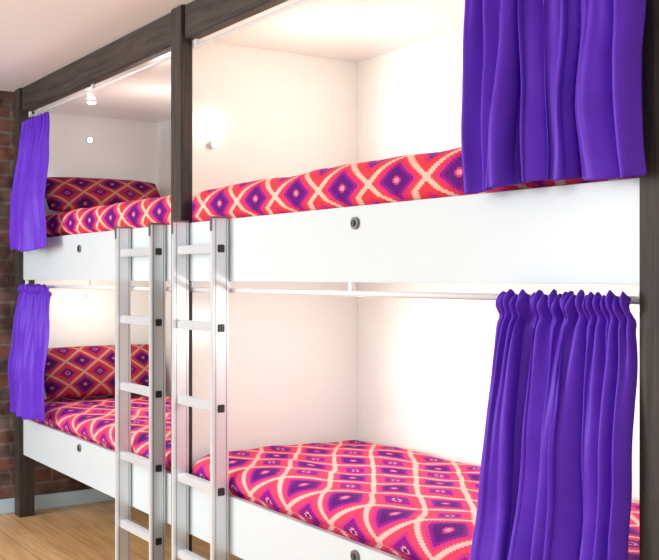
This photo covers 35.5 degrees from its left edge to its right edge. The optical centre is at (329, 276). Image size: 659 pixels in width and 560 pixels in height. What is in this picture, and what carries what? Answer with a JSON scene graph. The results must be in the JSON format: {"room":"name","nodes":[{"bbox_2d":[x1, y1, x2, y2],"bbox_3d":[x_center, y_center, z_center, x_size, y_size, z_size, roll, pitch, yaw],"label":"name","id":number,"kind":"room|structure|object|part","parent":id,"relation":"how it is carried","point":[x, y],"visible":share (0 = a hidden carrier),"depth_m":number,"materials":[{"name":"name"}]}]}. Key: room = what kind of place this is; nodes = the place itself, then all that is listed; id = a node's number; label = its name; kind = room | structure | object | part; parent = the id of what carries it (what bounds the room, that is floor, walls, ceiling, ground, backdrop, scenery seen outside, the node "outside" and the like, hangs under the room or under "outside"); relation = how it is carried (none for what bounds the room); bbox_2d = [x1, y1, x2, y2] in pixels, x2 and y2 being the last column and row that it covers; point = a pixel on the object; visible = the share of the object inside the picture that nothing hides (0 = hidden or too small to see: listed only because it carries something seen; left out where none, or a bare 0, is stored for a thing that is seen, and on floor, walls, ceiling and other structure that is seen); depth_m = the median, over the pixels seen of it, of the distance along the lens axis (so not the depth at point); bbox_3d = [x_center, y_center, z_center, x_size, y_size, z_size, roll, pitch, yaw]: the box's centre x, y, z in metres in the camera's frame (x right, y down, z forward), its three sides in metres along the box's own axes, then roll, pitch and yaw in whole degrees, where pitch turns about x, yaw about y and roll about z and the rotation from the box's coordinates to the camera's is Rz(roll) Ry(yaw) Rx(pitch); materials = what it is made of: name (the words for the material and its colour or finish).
{"room":"dormitory","nodes":[
{"label":"dormitory","id":0,"kind":"room"},
{"bbox_2d":[0,91,93,499],"bbox_3d":[-3.378,0.135,4.433,6.000,2.430,0.120,0,0,-33],"label":"wall","id":1,"kind":"structure","parent":0,"point":[48,480],"depth_m":5.46,"materials":[{"name":"brick"}]},
{"bbox_2d":[0,488,114,513],"bbox_3d":[-3.382,1.212,4.347,5.900,0.075,0.018,0,0,-33],"label":"baseboard","id":2,"kind":"structure","parent":1,"relation":"attached to","point":[44,501],"depth_m":5.61,"materials":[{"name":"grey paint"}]},
{"bbox_2d":[0,0,193,91],"bbox_3d":[-1.281,-1.032,1.252,6.000,0.095,7.500,0,0,-33],"label":"ceiling","id":3,"kind":"structure","parent":0,"point":[39,38],"depth_m":4.08,"materials":[{"name":"white paint"}]},
{"bbox_2d":[0,500,243,559],"bbox_3d":[-1.281,1.300,1.252,6.000,0.100,7.500,0,0,-33],"label":"floor","id":4,"kind":"structure","parent":0,"point":[86,531],"depth_m":4.96,"materials":[{"name":"brown wood"}]},
{"bbox_2d":[15,13,170,524],"bbox_3d":[-0.787,0.134,4.827,0.800,2.233,1.955,0,0,-33],"label":"bunk bed","id":5,"kind":"object","parent":4,"relation":"on","point":[128,126],"visible":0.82,"depth_m":5.29,"materials":[{"name":"white wood"}]},
{"bbox_3d":[-1.601,0.134,5.407,0.080,2.233,0.090,0,0,-33],"label":"corner post","id":6,"kind":"part","parent":5,"relation":"part of","materials":[{"name":"brown wood"}]},
{"bbox_2d":[8,283,51,420],"bbox_3d":[-1.483,0.368,5.080,0.087,0.672,0.465,0,0,-33],"label":"curtain","id":7,"kind":"object","parent":5,"relation":"hanging from","point":[31,325],"visible":1,"depth_m":5.05,"materials":[{"name":"purple fabric"}]},
{"bbox_2d":[86,100,96,103],"bbox_3d":[-1.170,-0.858,5.062,0.052,0.012,0.052,0,0,-33],"label":"bulb","id":8,"kind":"object","parent":5,"relation":"attached to","point":[87,101],"visible":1,"depth_m":5.04,"materials":[{"name":"white glass"}]},
{"bbox_3d":[-1.250,0.020,5.596,0.715,1.800,0.020,0,0,-33],"label":"panel","id":9,"kind":"part","parent":5,"relation":"part of","materials":[{"name":"white wood"}]},
{"bbox_3d":[-1.070,-0.090,4.586,0.022,0.210,1.865,0,0,-33],"label":"panel","id":10,"kind":"part","parent":5,"relation":"part of","materials":[{"name":"white wood"}]},
{"bbox_3d":[-1.070,0.830,4.586,0.022,0.190,1.865,0,0,-33],"label":"panel","id":11,"kind":"part","parent":5,"relation":"part of","materials":[{"name":"white wood"}]},
{"bbox_2d":[25,280,170,290],"bbox_3d":[-1.069,0.035,4.586,0.016,0.038,1.845,0,0,-33],"label":"curtain rod","id":12,"kind":"object","parent":5,"relation":"attached to","point":[88,286],"depth_m":4.57,"materials":[{"name":"white metal"}]},
{"bbox_2d":[29,55,170,117],"bbox_3d":[-1.054,-0.847,4.596,0.012,0.036,1.845,0,0,-33],"label":"curtain rod","id":13,"kind":"object","parent":5,"relation":"attached to","point":[93,88],"visible":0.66,"depth_m":4.51,"materials":[{"name":"white metal"}]},
{"bbox_2d":[9,112,49,251],"bbox_3d":[-1.472,-0.454,5.038,0.118,0.671,0.578,0,0,-33],"label":"curtain","id":14,"kind":"object","parent":13,"relation":"hanging from","point":[27,223],"visible":1,"depth_m":4.95,"materials":[{"name":"purple fabric"}]},
{"bbox_2d":[31,393,170,471],"bbox_3d":[-0.769,0.753,4.787,0.744,0.249,1.850,0,0,-33],"label":"mattress","id":15,"kind":"object","parent":5,"relation":"on","point":[92,419],"visible":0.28,"depth_m":4.79,"materials":[{"name":"fabric"}]},
{"bbox_2d":[44,344,148,398],"bbox_3d":[-1.191,0.494,5.449,0.666,0.260,0.188,0,0,-33],"label":"pillow","id":16,"kind":"object","parent":15,"relation":"on","point":[79,371],"visible":0.72,"depth_m":5.34,"materials":[{"name":"fabric"}]},
{"bbox_3d":[-0.748,-0.874,4.798,0.713,0.020,1.865,0,0,-33],"label":"panel","id":17,"kind":"part","parent":5,"relation":"part of","materials":[{"name":"white wood"}]},
{"bbox_2d":[45,195,170,236],"bbox_3d":[-0.769,-0.173,4.788,0.742,0.303,1.850,0,0,-33],"label":"mattress","id":18,"kind":"object","parent":5,"relation":"on","point":[136,213],"visible":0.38,"depth_m":4.38,"materials":[{"name":"fabric"}]},
{"bbox_2d":[45,177,159,211],"bbox_3d":[-1.188,-0.426,5.445,0.647,0.196,0.175,0,0,-33],"label":"pillow","id":19,"kind":"object","parent":18,"relation":"on","point":[62,194],"visible":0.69,"depth_m":5.35,"materials":[{"name":"fabric"}]},
{"bbox_2d":[115,223,165,559],"bbox_3d":[-0.738,0.524,3.998,0.065,1.452,0.365,0,0,-33],"label":"ladder","id":20,"kind":"object","parent":5,"relation":"attached to","point":[156,321],"visible":1,"depth_m":3.90,"materials":[{"name":"silver metal"}]},
{"bbox_3d":[-0.670,-0.176,3.841,0.006,0.047,0.014,0,0,-33],"label":"rail hook","id":21,"kind":"part","parent":20,"relation":"part of","materials":[{"name":"silver metal"}]},
{"bbox_3d":[-0.655,0.512,3.838,0.003,1.416,0.001,0,0,-33],"label":"rail groove","id":22,"kind":"part","parent":20,"relation":"part of","materials":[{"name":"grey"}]},
{"bbox_3d":[-0.645,-0.198,3.858,0.062,0.008,0.024,0,0,-33],"label":"rail cap","id":23,"kind":"part","parent":20,"relation":"part of","materials":[{"name":"silver metal"}]},
{"bbox_3d":[-0.645,0.526,3.858,0.060,1.448,0.022,0,0,-33],"label":"rail web","id":24,"kind":"part","parent":20,"relation":"part of","materials":[{"name":"silver metal"}]},
{"bbox_3d":[-0.622,0.512,3.860,0.003,1.416,0.001,0,0,-33],"label":"rail groove","id":25,"kind":"part","parent":20,"relation":"part of","materials":[{"name":"grey metal"}]},
{"bbox_3d":[-0.442,0.020,5.000,0.022,1.800,1.865,0,0,-33],"label":"panel","id":26,"kind":"part","parent":5,"relation":"part of","materials":[{"name":"white wood"}]},
{"bbox_2d":[171,0,658,559],"bbox_3d":[0.374,0.134,3.064,0.802,2.233,2.267,0,0,-33],"label":"bunk bed","id":27,"kind":"object","parent":4,"relation":"on","point":[312,85],"visible":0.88,"depth_m":3.69,"materials":[{"name":"white wood"}]},
{"bbox_3d":[-0.541,0.134,3.764,0.044,2.233,0.090,0,0,-33],"label":"post","id":28,"kind":"part","parent":27,"relation":"part of","materials":[{"name":"brown wood"}]},
{"bbox_2d":[171,216,228,559],"bbox_3d":[-0.452,0.524,3.563,0.065,1.452,0.335,0,0,-33],"label":"ladder","id":29,"kind":"object","parent":27,"relation":"attached to","point":[218,248],"visible":1,"depth_m":3.48,"materials":[{"name":"silver metal"}]},
{"bbox_3d":[-0.378,0.512,3.416,0.003,1.416,0.001,0,0,-33],"label":"rail groove","id":30,"kind":"part","parent":29,"relation":"part of","materials":[{"name":"grey metal"}]},
{"bbox_3d":[-0.367,0.526,3.436,0.060,1.448,0.022,0,0,-33],"label":"rail web","id":31,"kind":"part","parent":29,"relation":"part of","materials":[{"name":"silver metal"}]},
{"bbox_3d":[-0.367,-0.198,3.436,0.062,0.008,0.024,0,0,-33],"label":"rail cap","id":32,"kind":"part","parent":29,"relation":"part of","materials":[{"name":"silver metal"}]},
{"bbox_3d":[-0.344,0.512,3.438,0.003,1.416,0.001,0,0,-33],"label":"rail groove","id":33,"kind":"part","parent":29,"relation":"part of","materials":[{"name":"grey metal"}]},
{"bbox_2d":[208,141,217,148],"bbox_3d":[-0.425,-0.485,3.770,0.030,0.030,0.029,0,0,-33],"label":"reading lamp","id":34,"kind":"object","parent":27,"relation":"attached to","point":[211,144],"visible":1,"depth_m":3.76,"materials":[{"name":"white plastic"}]},
{"bbox_3d":[-0.419,-0.485,3.759,0.024,0.024,0.004,0,0,-33],"label":"bulb","id":35,"kind":"part","parent":34,"relation":"part of","materials":[{"name":"white glass"}]},
{"bbox_2d":[194,0,309,47],"bbox_3d":[0.076,-0.847,2.882,0.012,0.036,2.042,0,0,-33],"label":"curtain rod","id":36,"kind":"object","parent":27,"relation":"attached to","point":[197,44],"visible":1,"depth_m":3.39,"materials":[{"name":"white metal"}]},
{"bbox_3d":[-0.207,0.020,3.982,0.752,1.800,0.084,0,0,-33],"label":"divider panel","id":37,"kind":"part","parent":27,"relation":"part of","materials":[{"name":"white wood"}]},
{"bbox_3d":[0.059,0.830,2.873,0.022,0.190,2.057,0,0,-33],"label":"panel","id":38,"kind":"part","parent":27,"relation":"part of","materials":[{"name":"white wood"}]},
{"bbox_3d":[0.381,-0.874,3.086,0.713,0.020,2.057,0,0,-33],"label":"panel","id":39,"kind":"part","parent":27,"relation":"part of","materials":[{"name":"white wood"}]},
{"bbox_3d":[0.059,-0.090,2.873,0.022,0.210,2.057,0,0,-33],"label":"panel","id":40,"kind":"part","parent":27,"relation":"part of","materials":[{"name":"white wood"}]},
{"bbox_2d":[189,281,638,303],"bbox_3d":[0.061,0.035,2.872,0.016,0.038,2.042,0,0,-33],"label":"curtain rod","id":41,"kind":"object","parent":27,"relation":"attached to","point":[351,291],"depth_m":2.79,"materials":[{"name":"white metal"}]},
{"bbox_2d":[192,147,638,221],"bbox_3d":[0.360,-0.176,3.075,0.743,0.309,2.038,0,0,-33],"label":"mattress","id":42,"kind":"object","parent":27,"relation":"on","point":[411,177],"visible":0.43,"depth_m":2.88,"materials":[{"name":"fabric"}]},
{"bbox_2d":[193,440,638,559],"bbox_3d":[0.360,0.753,3.075,0.742,0.249,2.038,0,0,-33],"label":"mattress","id":43,"kind":"object","parent":27,"relation":"on","point":[406,504],"visible":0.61,"depth_m":3.13,"materials":[{"name":"fabric"}]},
{"bbox_3d":[0.688,0.020,3.288,0.022,1.800,2.057,0,0,-33],"label":"panel","id":44,"kind":"part","parent":27,"relation":"part of","materials":[{"name":"white wood"}]},
{"bbox_2d":[470,289,637,559],"bbox_3d":[0.436,0.488,2.165,0.086,0.925,0.479,0,0,-33],"label":"curtain","id":45,"kind":"object","parent":27,"relation":"hanging from","point":[555,482],"visible":1,"depth_m":2.10,"materials":[{"name":"purple fabric"}]},
{"bbox_2d":[461,0,646,193],"bbox_3d":[0.421,-0.508,2.142,0.103,0.641,0.516,0,0,-33],"label":"curtain","id":46,"kind":"object","parent":27,"relation":"hanging from","point":[552,89],"visible":1,"depth_m":2.12,"materials":[{"name":"purple fabric"}]},
{"bbox_3d":[0.666,0.134,1.970,0.080,2.233,0.120,0,0,-33],"label":"post","id":47,"kind":"part","parent":27,"relation":"part of","materials":[{"name":"brown wood"}]}
]}

